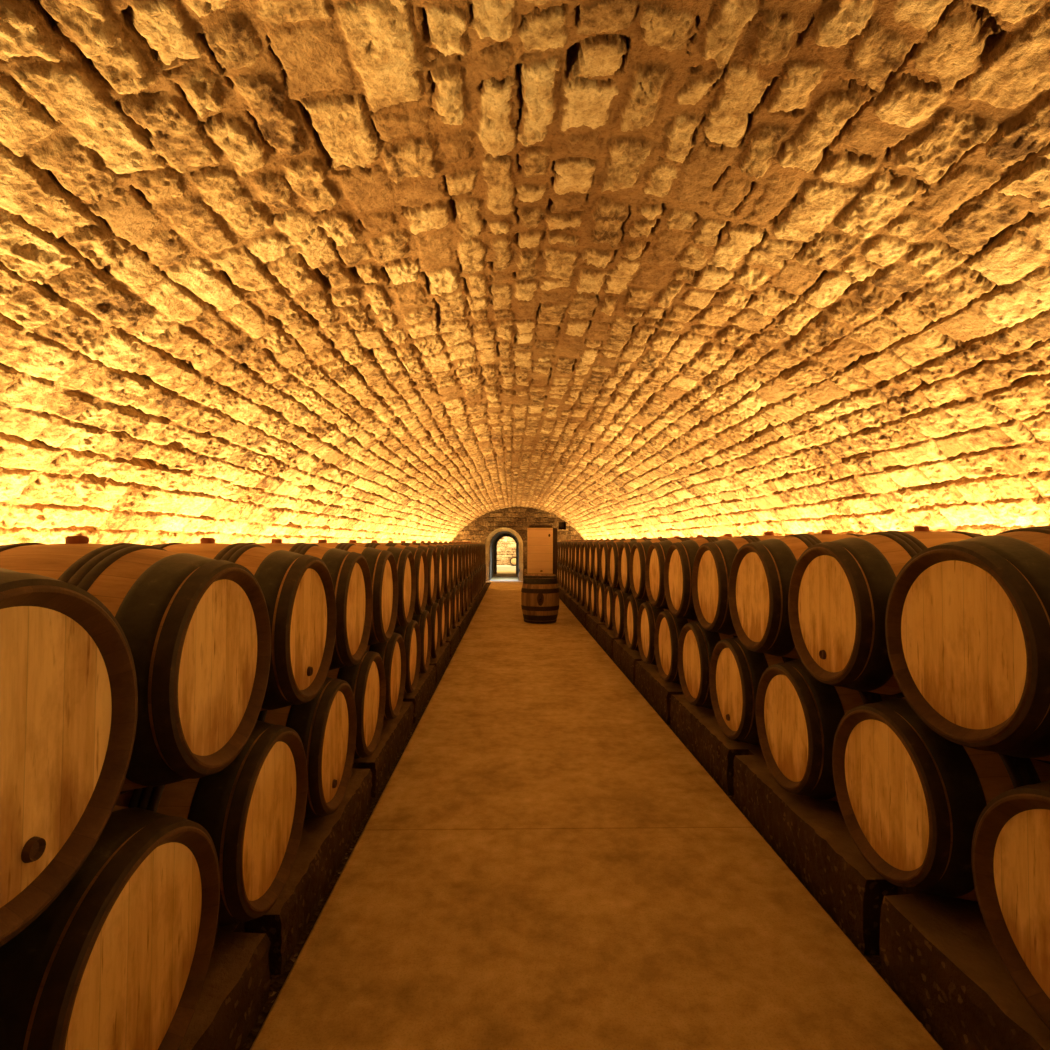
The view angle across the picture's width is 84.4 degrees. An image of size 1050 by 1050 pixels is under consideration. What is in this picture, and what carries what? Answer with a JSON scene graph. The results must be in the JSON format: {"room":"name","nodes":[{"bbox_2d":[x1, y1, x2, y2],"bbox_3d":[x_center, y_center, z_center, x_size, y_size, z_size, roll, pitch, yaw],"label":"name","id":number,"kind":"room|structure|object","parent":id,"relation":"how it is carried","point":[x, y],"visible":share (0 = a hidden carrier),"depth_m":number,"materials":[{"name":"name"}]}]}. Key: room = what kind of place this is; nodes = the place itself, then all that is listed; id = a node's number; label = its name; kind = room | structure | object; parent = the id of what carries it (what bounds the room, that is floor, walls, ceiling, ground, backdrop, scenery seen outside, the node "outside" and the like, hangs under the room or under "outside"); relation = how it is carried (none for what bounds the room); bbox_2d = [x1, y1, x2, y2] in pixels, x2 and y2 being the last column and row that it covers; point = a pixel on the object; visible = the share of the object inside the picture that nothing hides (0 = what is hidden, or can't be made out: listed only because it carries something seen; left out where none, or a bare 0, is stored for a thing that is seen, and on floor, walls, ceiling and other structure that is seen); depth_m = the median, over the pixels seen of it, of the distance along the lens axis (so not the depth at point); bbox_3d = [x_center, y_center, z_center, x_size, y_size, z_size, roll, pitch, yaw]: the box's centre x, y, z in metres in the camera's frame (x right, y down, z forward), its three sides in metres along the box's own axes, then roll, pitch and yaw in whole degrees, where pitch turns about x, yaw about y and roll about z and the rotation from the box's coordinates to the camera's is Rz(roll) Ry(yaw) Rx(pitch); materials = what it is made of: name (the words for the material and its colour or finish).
{"room":"wine cellar","nodes":[
{"label":"wine cellar","id":0,"kind":"room"},
{"bbox_2d":[485,527,519,573],"bbox_3d":[-0.737,1.022,27.322,2.970,2.610,0.158,0,-2,-1],"label":"wall","id":1,"kind":"structure","parent":0,"point":[502,535],"depth_m":27.26,"materials":[{"name":"grey stone"}]},
{"bbox_2d":[490,532,518,579],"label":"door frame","id":2,"kind":"structure","parent":1,"relation":"in","point":[495,537],"depth_m":23.91,"materials":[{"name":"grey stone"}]},
{"bbox_2d":[497,537,515,564],"bbox_3d":[-0.920,0.865,31.274,5.580,3.240,0.159,0,-2,-1],"label":"wall","id":3,"kind":"structure","parent":0,"point":[506,546],"depth_m":31.21,"materials":[{"name":"stone"}]},
{"bbox_2d":[497,565,515,570],"bbox_3d":[-0.905,2.316,30.782,5.600,0.310,1.100,0,-2,-1],"label":"trim","id":4,"kind":"structure","parent":3,"relation":"attached to","point":[499,567],"depth_m":30.23,"materials":[{"name":"beige stone"}]},
{"bbox_2d":[452,506,583,579],"bbox_3d":[-0.233,0.707,22.038,6.336,3.008,0.157,0,-2,-1],"label":"wall","id":5,"kind":"structure","parent":0,"point":[518,519],"depth_m":22.00,"materials":[{"name":"stone"}]},
{"bbox_2d":[485,528,522,580],"bbox_3d":[-0.802,1.138,22.173,1.480,2.070,0.480,0,-2,-1],"label":"door frame","id":6,"kind":"structure","parent":5,"relation":"in","point":[487,553],"depth_m":22.16,"materials":[{"name":"stone"}]},
{"bbox_2d":[486,580,522,582],"bbox_3d":[-0.799,2.167,22.348,1.470,0.042,1.070,0,-2,-1],"label":"trim","id":7,"kind":"structure","parent":5,"relation":"attached to","point":[489,581],"depth_m":21.88,"materials":[{"name":"beige stone"}]},
{"bbox_2d":[0,0,1049,545],"bbox_3d":[0.045,0.336,9.859,6.408,3.050,24.922,0,-2,-1],"label":"ceiling","id":8,"kind":"structure","parent":0,"point":[717,268],"depth_m":2.29,"materials":[{"name":"stone"}]},
{"bbox_2d":[241,571,943,1049],"bbox_3d":[-0.083,1.951,14.350,7.100,0.060,34.000,0,-2,-1],"label":"floor","id":9,"kind":"structure","parent":0,"point":[542,862],"depth_m":2.37,"materials":[{"name":"concrete"}]},
{"bbox_2d":[178,922,270,1049],"bbox_3d":[-1.366,1.462,0.544,1.066,0.221,3.036,0,-2,-1],"label":"block","id":10,"kind":"object","parent":9,"relation":"on","point":[234,993],"visible":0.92,"depth_m":1.79,"materials":[{"name":"stone"}]},
{"bbox_2d":[0,804,219,1049],"bbox_3d":[-1.309,1.007,1.331,0.920,0.740,0.720,0,-2,-1],"label":"wine barrel","id":11,"kind":"object","parent":10,"relation":"on","point":[120,959],"visible":0.77,"depth_m":1.27,"materials":[{"name":"brown wood"}]},
{"bbox_2d":[0,568,137,946],"bbox_3d":[-1.307,0.381,0.982,0.920,0.740,0.720,0,-2,-1],"label":"wine barrel","id":12,"kind":"object","parent":11,"relation":"on","point":[69,689],"visible":1,"depth_m":1.08,"materials":[{"name":"brown wood"}]},
{"bbox_2d":[0,536,270,794],"bbox_3d":[-1.331,0.402,1.709,0.920,0.740,0.720,0,-2,-1],"label":"wine barrel","id":13,"kind":"object","parent":11,"relation":"on","point":[196,628],"visible":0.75,"depth_m":1.57,"materials":[{"name":"brown wood"}]},
{"bbox_2d":[116,720,307,927],"bbox_3d":[-1.337,1.028,2.059,0.920,0.740,0.720,0,-2,-1],"label":"wine barrel","id":14,"kind":"object","parent":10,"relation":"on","point":[252,810],"visible":0.41,"depth_m":1.91,"materials":[{"name":"brown wood"}]},
{"bbox_2d":[244,763,371,974],"bbox_3d":[-1.417,1.529,2.782,1.066,0.221,1.436,0,-2,-1],"label":"block","id":15,"kind":"object","parent":9,"relation":"on","point":[324,843],"visible":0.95,"depth_m":2.47,"materials":[{"name":"stone"}]},
{"bbox_2d":[257,677,356,819],"bbox_3d":[-1.350,1.050,2.789,0.920,0.740,0.720,0,-2,-1],"label":"wine barrel","id":16,"kind":"object","parent":15,"relation":"on","point":[326,725],"visible":0.31,"depth_m":2.67,"materials":[{"name":"brown wood"}]},
{"bbox_2d":[151,538,335,710],"bbox_3d":[-1.346,0.424,2.445,0.920,0.740,0.720,0,-2,-1],"label":"wine barrel","id":17,"kind":"object","parent":16,"relation":"on","point":[298,591],"visible":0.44,"depth_m":2.33,"materials":[{"name":"brown wood"}]},
{"bbox_2d":[249,539,371,669],"bbox_3d":[-1.363,0.446,3.168,0.920,0.740,0.720,0,-2,-2],"label":"wine barrel","id":18,"kind":"object","parent":16,"relation":"on","point":[349,572],"visible":0.32,"depth_m":3.08,"materials":[{"name":"brown wood"}]},
{"bbox_2d":[353,702,413,797],"bbox_3d":[-1.450,1.572,4.221,1.066,0.221,1.436,0,-2,-1],"label":"block","id":19,"kind":"object","parent":9,"relation":"on","point":[394,733],"visible":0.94,"depth_m":3.96,"materials":[{"name":"stone"}]},
{"bbox_2d":[327,651,385,758],"bbox_3d":[-1.371,1.072,3.521,0.920,0.740,0.720,0,-2,-1],"label":"wine barrel","id":20,"kind":"object","parent":19,"relation":"on","point":[366,679],"visible":0.28,"depth_m":3.44,"materials":[{"name":"brown wood"}]},
{"bbox_2d":[294,539,397,645],"bbox_3d":[-1.368,0.468,3.899,0.920,0.740,0.720,0,-2,-2],"label":"wine barrel","id":21,"kind":"object","parent":20,"relation":"on","point":[382,564],"visible":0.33,"depth_m":3.81,"materials":[{"name":"brown wood"}]},
{"bbox_2d":[366,633,405,720],"bbox_3d":[-1.389,1.094,4.254,0.920,0.740,0.720,0,-2,-1],"label":"wine barrel","id":22,"kind":"object","parent":19,"relation":"on","point":[392,653],"visible":0.17,"depth_m":4.20,"materials":[{"name":"brown wood"}]},
{"bbox_2d":[335,540,415,627],"bbox_3d":[-1.381,0.490,4.634,0.920,0.740,0.720,0,-2,-1],"label":"wine barrel","id":23,"kind":"object","parent":22,"relation":"on","point":[404,559],"visible":0.21,"depth_m":4.58,"materials":[{"name":"brown wood"}]},
{"bbox_2d":[403,665,435,722],"bbox_3d":[-1.482,1.615,5.660,1.066,0.221,1.436,0,-2,-1],"label":"block","id":24,"kind":"object","parent":9,"relation":"on","point":[426,683],"visible":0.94,"depth_m":5.44,"materials":[{"name":"stone"}]},
{"bbox_2d":[393,620,420,693],"bbox_3d":[-1.403,1.116,4.984,0.920,0.740,0.720,0,-2,-1],"label":"wine barrel","id":25,"kind":"object","parent":24,"relation":"on","point":[410,634],"visible":0.19,"depth_m":4.97,"materials":[{"name":"brown wood"}]},
{"bbox_2d":[412,610,431,673],"bbox_3d":[-1.419,1.138,5.707,0.920,0.740,0.720,0,-2,-2],"label":"wine barrel","id":26,"kind":"object","parent":24,"relation":"on","point":[423,620],"visible":0.17,"depth_m":5.71,"materials":[{"name":"brown wood"}]},
{"bbox_2d":[358,540,427,615],"bbox_3d":[-1.400,0.512,5.367,0.920,0.740,0.720,0,-2,-1],"label":"wine barrel","id":27,"kind":"object","parent":26,"relation":"on","point":[420,558],"visible":0.22,"depth_m":5.34,"materials":[{"name":"brown wood"}]},
{"bbox_2d":[429,642,449,682],"bbox_3d":[-1.515,1.658,7.099,1.066,0.221,1.436,0,-2,-1],"label":"block","id":28,"kind":"object","parent":9,"relation":"on","point":[443,657],"visible":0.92,"depth_m":6.90,"materials":[{"name":"stone"}]},
{"bbox_2d":[425,602,440,658],"bbox_3d":[-1.429,1.160,6.440,0.920,0.740,0.720,0,-2,-2],"label":"wine barrel","id":29,"kind":"object","parent":28,"relation":"on","point":[434,610],"visible":0.23,"depth_m":6.34,"materials":[{"name":"brown wood"}]},
{"bbox_2d":[377,541,437,606],"bbox_3d":[-1.417,0.534,6.096,0.920,0.740,0.720,0,-2,-1],"label":"wine barrel","id":30,"kind":"object","parent":29,"relation":"on","point":[430,552],"visible":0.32,"depth_m":6.07,"materials":[{"name":"brown wood"}]},
{"bbox_2d":[401,541,444,598],"bbox_3d":[-1.438,0.555,6.825,0.920,0.740,0.720,0,-2,-2],"label":"wine barrel","id":31,"kind":"object","parent":29,"relation":"on","point":[439,551],"visible":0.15,"depth_m":6.83,"materials":[{"name":"brown wood"}]},
{"bbox_2d":[435,596,446,646],"bbox_3d":[-1.456,1.182,7.179,0.920,0.740,0.720,0,-2,-1],"label":"wine barrel","id":32,"kind":"object","parent":28,"relation":"on","point":[442,602],"visible":0.16,"depth_m":7.24,"materials":[{"name":"brown wood"}]},
{"bbox_2d":[445,627,459,656],"bbox_3d":[-1.548,1.701,8.538,1.066,0.221,1.436,0,-2,-1],"label":"block","id":33,"kind":"object","parent":9,"relation":"on","point":[454,638],"visible":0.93,"depth_m":8.34,"materials":[{"name":"stone"}]},
{"bbox_2d":[443,591,452,636],"bbox_3d":[-1.470,1.203,7.903,0.920,0.740,0.720,0,-2,-2],"label":"wine barrel","id":34,"kind":"object","parent":33,"relation":"on","point":[448,596],"visible":0.2,"depth_m":7.97,"materials":[{"name":"brown wood"}]},
{"bbox_2d":[412,541,451,593],"bbox_3d":[-1.448,0.577,7.558,0.920,0.740,0.720,0,-2,-1],"label":"wine barrel","id":35,"kind":"object","parent":34,"relation":"on","point":[447,553],"visible":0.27,"depth_m":7.51,"materials":[{"name":"brown wood"}]},
{"bbox_2d":[450,587,458,628],"bbox_3d":[-1.479,1.226,8.641,0.920,0.740,0.720,0,-2,-1],"label":"wine barrel","id":36,"kind":"object","parent":33,"relation":"on","point":[454,591],"visible":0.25,"depth_m":8.69,"materials":[{"name":"brown wood"}]},
{"bbox_2d":[421,541,455,588],"bbox_3d":[-1.468,0.599,8.290,0.920,0.740,0.720,0,-2,-1],"label":"wine barrel","id":37,"kind":"object","parent":36,"relation":"on","point":[452,549],"visible":0.2,"depth_m":8.27,"materials":[{"name":"brown wood"}]},
{"bbox_2d":[420,541,460,585],"bbox_3d":[-1.491,0.621,9.021,0.920,0.740,0.720,0,-2,-1],"label":"wine barrel","id":38,"kind":"object","parent":36,"relation":"on","point":[458,563],"visible":0.18,"depth_m":9.04,"materials":[{"name":"brown wood"}]},
{"bbox_2d":[457,615,466,637],"bbox_3d":[-1.580,1.744,9.977,1.066,0.221,1.436,0,-2,-1],"label":"block","id":39,"kind":"object","parent":9,"relation":"on","point":[462,624],"visible":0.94,"depth_m":9.89,"materials":[{"name":"stone"}]},
{"bbox_2d":[455,584,461,621],"bbox_3d":[-1.506,1.247,9.368,0.920,0.740,0.720,0,-2,-1],"label":"wine barrel","id":40,"kind":"object","parent":39,"relation":"on","point":[458,586],"visible":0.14,"depth_m":9.57,"materials":[{"name":"brown wood"}]},
{"bbox_2d":[427,541,463,581],"bbox_3d":[-1.506,0.643,9.747,0.920,0.740,0.720,0,-2,-2],"label":"wine barrel","id":41,"kind":"object","parent":40,"relation":"on","point":[460,546],"visible":0.21,"depth_m":9.69,"materials":[{"name":"brown wood"}]},
{"bbox_2d":[459,581,465,615],"bbox_3d":[-1.513,1.269,10.098,0.920,0.740,0.720,0,-2,-1],"label":"wine barrel","id":42,"kind":"object","parent":39,"relation":"on","point":[463,586],"visible":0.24,"depth_m":10.15,"materials":[{"name":"brown wood"}]},
{"bbox_2d":[433,541,466,579],"bbox_3d":[-1.523,0.665,10.482,0.920,0.740,0.720,0,-2,-1],"label":"wine barrel","id":43,"kind":"object","parent":42,"relation":"on","point":[464,546],"visible":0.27,"depth_m":10.46,"materials":[{"name":"brown wood"}]},
{"bbox_2d":[465,607,471,624],"bbox_3d":[-1.613,1.787,11.416,1.066,0.221,1.436,0,-2,-1],"label":"block","id":44,"kind":"object","parent":9,"relation":"on","point":[468,613],"visible":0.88,"depth_m":11.29,"materials":[{"name":"stone"}]},
{"bbox_2d":[463,578,468,610],"bbox_3d":[-1.526,1.291,10.832,0.920,0.740,0.720,0,-2,-1],"label":"wine barrel","id":45,"kind":"object","parent":44,"relation":"on","point":[466,580],"visible":0.16,"depth_m":10.92,"materials":[{"name":"brown wood"}]},
{"bbox_2d":[444,541,470,576],"bbox_3d":[-1.535,0.687,11.216,0.920,0.740,0.720,0,-2,-1],"label":"wine barrel","id":46,"kind":"object","parent":45,"relation":"on","point":[467,546],"visible":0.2,"depth_m":11.20,"materials":[{"name":"brown wood"}]},
{"bbox_2d":[470,600,475,615],"bbox_3d":[-1.646,1.830,12.855,1.066,0.221,1.436,0,-2,-1],"label":"block","id":47,"kind":"object","parent":9,"relation":"on","point":[473,605],"visible":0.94,"depth_m":12.66,"materials":[{"name":"stone"}]},
{"bbox_2d":[470,574,473,602],"bbox_3d":[-1.562,1.335,12.289,0.920,0.740,0.720,0,-2,-2],"label":"wine barrel","id":48,"kind":"object","parent":47,"relation":"on","point":[471,576],"visible":0.12,"depth_m":12.24,"materials":[{"name":"brown wood"}]},
{"bbox_2d":[449,541,472,574],"bbox_3d":[-1.548,0.709,11.950,0.920,0.740,0.720,0,-2,-1],"label":"wine barrel","id":49,"kind":"object","parent":48,"relation":"on","point":[471,546],"visible":0.17,"depth_m":12.06,"materials":[{"name":"brown wood"}]},
{"bbox_2d":[521,574,558,623],"bbox_3d":[0.288,1.379,10.900,0.717,0.879,0.722,0,-2,-1],"label":"wine barrel","id":50,"kind":"object","parent":9,"relation":"on","point":[540,592],"visible":1,"depth_m":10.62,"materials":[{"name":"brown wood"}]},
{"bbox_2d":[527,525,556,575],"bbox_3d":[0.357,0.932,12.339,0.680,1.860,0.300,0,-2,-1],"label":"display board","id":51,"kind":"object","parent":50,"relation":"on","point":[541,539],"visible":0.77,"depth_m":12.28,"materials":[{"name":"brown wood"}]},
{"bbox_2d":[565,593,573,609],"bbox_3d":[1.537,1.839,13.918,1.066,0.290,1.376,0,-2,-1],"label":"block","id":52,"kind":"object","parent":9,"relation":"on","point":[568,597],"visible":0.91,"depth_m":13.77,"materials":[{"name":"stone"}]},
{"bbox_2d":[566,567,570,592],"bbox_3d":[1.476,1.333,14.137,0.920,0.740,0.720,0,-2,-1],"label":"wine barrel","id":53,"kind":"object","parent":52,"relation":"on","point":[567,568],"visible":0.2,"depth_m":14.25,"materials":[{"name":"brown wood"}]},
{"bbox_2d":[564,539,582,566],"bbox_3d":[1.459,0.734,14.525,0.920,0.740,0.720,0,-2,-1],"label":"wine barrel","id":54,"kind":"object","parent":53,"relation":"on","point":[566,543],"visible":0.21,"depth_m":14.49,"materials":[{"name":"brown wood"}]},
{"bbox_2d":[568,569,573,595],"bbox_3d":[1.487,1.310,13.392,0.920,0.740,0.720,0,-2,-2],"label":"wine barrel","id":55,"kind":"object","parent":52,"relation":"on","point":[570,570],"visible":0.12,"depth_m":13.46,"materials":[{"name":"brown wood"}]},
{"bbox_2d":[567,539,587,567],"bbox_3d":[1.481,0.712,13.784,0.920,0.740,0.720,0,-2,-2],"label":"wine barrel","id":56,"kind":"object","parent":55,"relation":"on","point":[569,543],"visible":0.2,"depth_m":13.86,"materials":[{"name":"brown wood"}]},
{"bbox_2d":[570,599,580,617],"bbox_3d":[1.569,1.798,12.539,1.066,0.290,1.376,0,-2,-1],"label":"block","id":57,"kind":"object","parent":9,"relation":"on","point":[574,604],"visible":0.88,"depth_m":12.40,"materials":[{"name":"stone"}]},
{"bbox_2d":[571,570,577,598],"bbox_3d":[1.499,1.288,12.642,0.920,0.740,0.720,0,-2,-2],"label":"wine barrel","id":58,"kind":"object","parent":57,"relation":"on","point":[574,572],"visible":0.12,"depth_m":12.75,"materials":[{"name":"brown wood"}]},
{"bbox_2d":[570,539,592,569],"bbox_3d":[1.490,0.689,13.026,0.920,0.740,0.720,0,-2,-1],"label":"wine barrel","id":59,"kind":"object","parent":58,"relation":"on","point":[572,543],"visible":0.2,"depth_m":12.99,"materials":[{"name":"brown wood"}]},
{"bbox_2d":[575,572,581,601],"bbox_3d":[1.513,1.265,11.889,0.920,0.740,0.720,0,-2,-1],"label":"wine barrel","id":60,"kind":"object","parent":57,"relation":"on","point":[577,576],"visible":0.2,"depth_m":11.95,"materials":[{"name":"brown wood"}]},
{"bbox_2d":[573,539,597,570],"bbox_3d":[1.511,0.667,12.282,0.920,0.740,0.720,0,-2,-1],"label":"wine barrel","id":61,"kind":"object","parent":60,"relation":"on","point":[576,543],"visible":0.24,"depth_m":12.36,"materials":[{"name":"brown wood"}]},
{"bbox_2d":[577,605,590,628],"bbox_3d":[1.600,1.756,11.160,1.066,0.290,1.376,0,-2,-1],"label":"block","id":62,"kind":"object","parent":9,"relation":"on","point":[581,610],"visible":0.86,"depth_m":11.01,"materials":[{"name":"stone"}]},
{"bbox_2d":[579,574,586,605],"bbox_3d":[1.534,1.243,11.138,0.920,0.740,0.720,0,-2,-1],"label":"wine barrel","id":63,"kind":"object","parent":62,"relation":"on","point":[582,577],"visible":0.21,"depth_m":11.14,"materials":[{"name":"brown wood"}]},
{"bbox_2d":[577,539,602,573],"bbox_3d":[1.527,0.644,11.529,0.920,0.740,0.720,0,-2,-1],"label":"wine barrel","id":64,"kind":"object","parent":63,"relation":"on","point":[579,549],"visible":0.18,"depth_m":11.52,"materials":[{"name":"brown wood"}]},
{"bbox_2d":[586,614,604,641],"bbox_3d":[1.631,1.715,9.781,1.066,0.290,1.376,0,-2,-1],"label":"block","id":65,"kind":"object","parent":9,"relation":"on","point":[592,622],"visible":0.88,"depth_m":9.59,"materials":[{"name":"stone"}]},
{"bbox_2d":[584,576,593,610],"bbox_3d":[1.557,1.220,10.394,0.920,0.740,0.720,0,-2,-2],"label":"wine barrel","id":66,"kind":"object","parent":65,"relation":"on","point":[588,579],"visible":0.16,"depth_m":10.45,"materials":[{"name":"brown wood"}]},
{"bbox_2d":[581,539,608,575],"bbox_3d":[1.543,0.622,10.786,0.920,0.740,0.720,0,-2,-2],"label":"wine barrel","id":67,"kind":"object","parent":66,"relation":"on","point":[585,545],"visible":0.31,"depth_m":10.73,"materials":[{"name":"brown wood"}]},
{"bbox_2d":[589,579,600,616],"bbox_3d":[1.564,1.198,9.643,0.920,0.740,0.720,0,-2,-2],"label":"wine barrel","id":68,"kind":"object","parent":65,"relation":"on","point":[593,583],"visible":0.2,"depth_m":9.61,"materials":[{"name":"brown wood"}]},
{"bbox_2d":[587,538,616,577],"bbox_3d":[1.569,0.599,10.030,0.920,0.740,0.720,0,-2,-1],"label":"wine barrel","id":69,"kind":"object","parent":68,"relation":"on","point":[590,546],"visible":0.12,"depth_m":10.08,"materials":[{"name":"brown wood"}]},
{"bbox_2d":[597,624,617,658],"bbox_3d":[1.663,1.674,8.402,1.066,0.290,1.376,0,-2,-1],"label":"block","id":70,"kind":"object","parent":9,"relation":"on","point":[605,637],"visible":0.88,"depth_m":8.22,"materials":[{"name":"stone"}]},
{"bbox_2d":[596,582,609,622],"bbox_3d":[1.592,1.175,8.892,0.920,0.740,0.720,0,-2,-2],"label":"wine barrel","id":71,"kind":"object","parent":70,"relation":"on","point":[600,592],"visible":0.23,"depth_m":8.86,"materials":[{"name":"brown wood"}]},
{"bbox_2d":[592,538,624,580],"bbox_3d":[1.575,0.577,9.280,0.920,0.740,0.720,0,-2,-1],"label":"wine barrel","id":72,"kind":"object","parent":71,"relation":"on","point":[596,548],"visible":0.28,"depth_m":9.27,"materials":[{"name":"brown wood"}]},
{"bbox_2d":[599,538,634,584],"bbox_3d":[1.593,0.555,8.538,0.920,0.740,0.720,0,-2,-2],"label":"wine barrel","id":73,"kind":"object","parent":71,"relation":"on","point":[603,554],"visible":0.24,"depth_m":8.49,"materials":[{"name":"brown wood"}]},
{"bbox_2d":[604,586,619,630],"bbox_3d":[1.610,1.153,8.137,0.920,0.740,0.720,0,-2,-1],"label":"wine barrel","id":74,"kind":"object","parent":70,"relation":"on","point":[609,592],"visible":0.2,"depth_m":8.11,"materials":[{"name":"brown wood"}]},
{"bbox_2d":[607,537,646,589],"bbox_3d":[1.611,0.532,7.785,0.920,0.740,0.720,0,-2,-1],"label":"wine barrel","id":75,"kind":"object","parent":74,"relation":"on","point":[613,551],"visible":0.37,"depth_m":7.71,"materials":[{"name":"brown wood"}]},
{"bbox_2d":[613,639,642,684],"bbox_3d":[1.694,1.633,7.023,1.066,0.290,1.376,0,-2,-1],"label":"block","id":76,"kind":"object","parent":9,"relation":"on","point":[625,658],"visible":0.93,"depth_m":6.82,"materials":[{"name":"stone"}]},
{"bbox_2d":[612,590,631,639],"bbox_3d":[1.618,1.131,7.392,0.920,0.740,0.720,0,-2,-2],"label":"wine barrel","id":77,"kind":"object","parent":76,"relation":"on","point":[619,598],"visible":0.27,"depth_m":7.31,"materials":[{"name":"brown wood"}]},
{"bbox_2d":[618,536,661,594],"bbox_3d":[1.640,0.510,7.037,0.920,0.740,0.720,0,-2,-2],"label":"wine barrel","id":78,"kind":"object","parent":77,"relation":"on","point":[625,548],"visible":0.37,"depth_m":6.99,"materials":[{"name":"brown wood"}]},
{"bbox_2d":[624,595,649,650],"bbox_3d":[1.643,1.108,6.638,0.920,0.740,0.720,0,-2,-1],"label":"wine barrel","id":79,"kind":"object","parent":76,"relation":"on","point":[632,605],"visible":0.23,"depth_m":6.56,"materials":[{"name":"brown wood"}]},
{"bbox_2d":[629,536,678,600],"bbox_3d":[1.648,0.487,6.287,0.920,0.740,0.720,0,-2,-2],"label":"wine barrel","id":80,"kind":"object","parent":79,"relation":"on","point":[639,550],"visible":0.3,"depth_m":6.20,"materials":[{"name":"brown wood"}]},
{"bbox_2d":[635,661,682,724],"bbox_3d":[1.725,1.591,5.644,1.066,0.290,1.376,0,-2,-1],"label":"block","id":81,"kind":"object","parent":9,"relation":"on","point":[649,682],"visible":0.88,"depth_m":5.39,"materials":[{"name":"stone"}]},
{"bbox_2d":[637,602,667,665],"bbox_3d":[1.658,1.086,5.891,0.920,0.740,0.720,0,-2,-1],"label":"wine barrel","id":82,"kind":"object","parent":81,"relation":"on","point":[648,614],"visible":0.25,"depth_m":5.82,"materials":[{"name":"brown wood"}]},
{"bbox_2d":[654,610,696,683],"bbox_3d":[1.677,1.063,5.147,0.920,0.740,0.720,0,-2,-2],"label":"wine barrel","id":83,"kind":"object","parent":81,"relation":"on","point":[668,627],"visible":0.26,"depth_m":5.05,"materials":[{"name":"brown wood"}]},
{"bbox_2d":[645,535,702,609],"bbox_3d":[1.672,0.465,5.537,0.920,0.740,0.720,0,-2,-1],"label":"wine barrel","id":84,"kind":"object","parent":83,"relation":"on","point":[657,551],"visible":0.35,"depth_m":5.47,"materials":[{"name":"brown wood"}]},
{"bbox_2d":[670,692,760,794],"bbox_3d":[1.757,1.550,4.264,1.066,0.290,1.376,0,-2,-1],"label":"block","id":85,"kind":"object","parent":9,"relation":"on","point":[698,729],"visible":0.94,"depth_m":4.00,"materials":[{"name":"stone"}]},
{"bbox_2d":[678,621,737,708],"bbox_3d":[1.696,1.041,4.396,0.920,0.740,0.720,0,-2,-2],"label":"wine barrel","id":86,"kind":"object","parent":85,"relation":"on","point":[696,645],"visible":0.29,"depth_m":4.28,"materials":[{"name":"brown wood"}]},
{"bbox_2d":[664,534,735,620],"bbox_3d":[1.679,0.442,4.786,0.920,0.740,0.720,0,-2,-1],"label":"wine barrel","id":87,"kind":"object","parent":86,"relation":"on","point":[680,556],"visible":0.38,"depth_m":4.68,"materials":[{"name":"brown wood"}]},
{"bbox_2d":[709,637,793,744],"bbox_3d":[1.713,1.018,3.645,0.920,0.740,0.720,0,-2,-1],"label":"wine barrel","id":88,"kind":"object","parent":85,"relation":"on","point":[736,671],"visible":0.36,"depth_m":3.51,"materials":[{"name":"brown wood"}]},
{"bbox_2d":[692,532,786,635],"bbox_3d":[1.706,0.420,4.035,0.920,0.740,0.720,0,-2,-1],"label":"wine barrel","id":89,"kind":"object","parent":88,"relation":"on","point":[713,561],"visible":0.38,"depth_m":3.93,"materials":[{"name":"brown wood"}]},
{"bbox_2d":[728,530,862,659],"bbox_3d":[1.717,0.398,3.289,0.920,0.740,0.720,0,-2,-2],"label":"wine barrel","id":90,"kind":"object","parent":88,"relation":"on","point":[761,572],"visible":0.44,"depth_m":3.16,"materials":[{"name":"brown wood"}]},
{"bbox_2d":[733,749,897,954],"bbox_3d":[1.788,1.509,2.885,1.066,0.290,1.376,0,-2,-1],"label":"block","id":91,"kind":"object","parent":9,"relation":"on","point":[812,836],"visible":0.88,"depth_m":2.58,"materials":[{"name":"stone"}]},
{"bbox_2d":[756,659,892,801],"bbox_3d":[1.727,0.996,2.896,0.920,0.740,0.720,0,-2,-1],"label":"wine barrel","id":92,"kind":"object","parent":91,"relation":"on","point":[799,715],"visible":0.39,"depth_m":2.74,"materials":[{"name":"brown wood"}]},
{"bbox_2d":[879,886,1049,1049],"bbox_3d":[1.839,1.442,0.647,1.066,0.290,3.096,0,-2,-1],"label":"block","id":93,"kind":"object","parent":9,"relation":"on","point":[938,954],"visible":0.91,"depth_m":1.81,"materials":[{"name":"stone"}]},
{"bbox_2d":[832,697,1049,903],"bbox_3d":[1.749,0.974,2.145,0.920,0.740,0.720,0,-2,-1],"label":"wine barrel","id":94,"kind":"object","parent":93,"relation":"on","point":[911,798],"visible":0.67,"depth_m":1.98,"materials":[{"name":"brown wood"}]},
{"bbox_2d":[788,526,984,697],"bbox_3d":[1.741,0.375,2.534,0.920,0.740,0.720,0,-2,-1],"label":"wine barrel","id":95,"kind":"object","parent":94,"relation":"on","point":[839,590],"visible":0.48,"depth_m":2.40,"materials":[{"name":"brown wood"}]},
{"bbox_2d":[885,526,1049,763],"bbox_3d":[1.751,0.353,1.791,0.920,0.740,0.720,0,-2,-2],"label":"wine barrel","id":96,"kind":"object","parent":94,"relation":"on","point":[967,621],"visible":1,"depth_m":1.70,"materials":[{"name":"brown wood"}]},
{"bbox_2d":[971,780,1049,1029],"bbox_3d":[1.756,0.951,1.395,0.920,0.740,0.720,0,-2,-1],"label":"wine barrel","id":97,"kind":"object","parent":93,"relation":"on","point":[1010,851],"visible":1,"depth_m":1.54,"materials":[{"name":"brown wood"}]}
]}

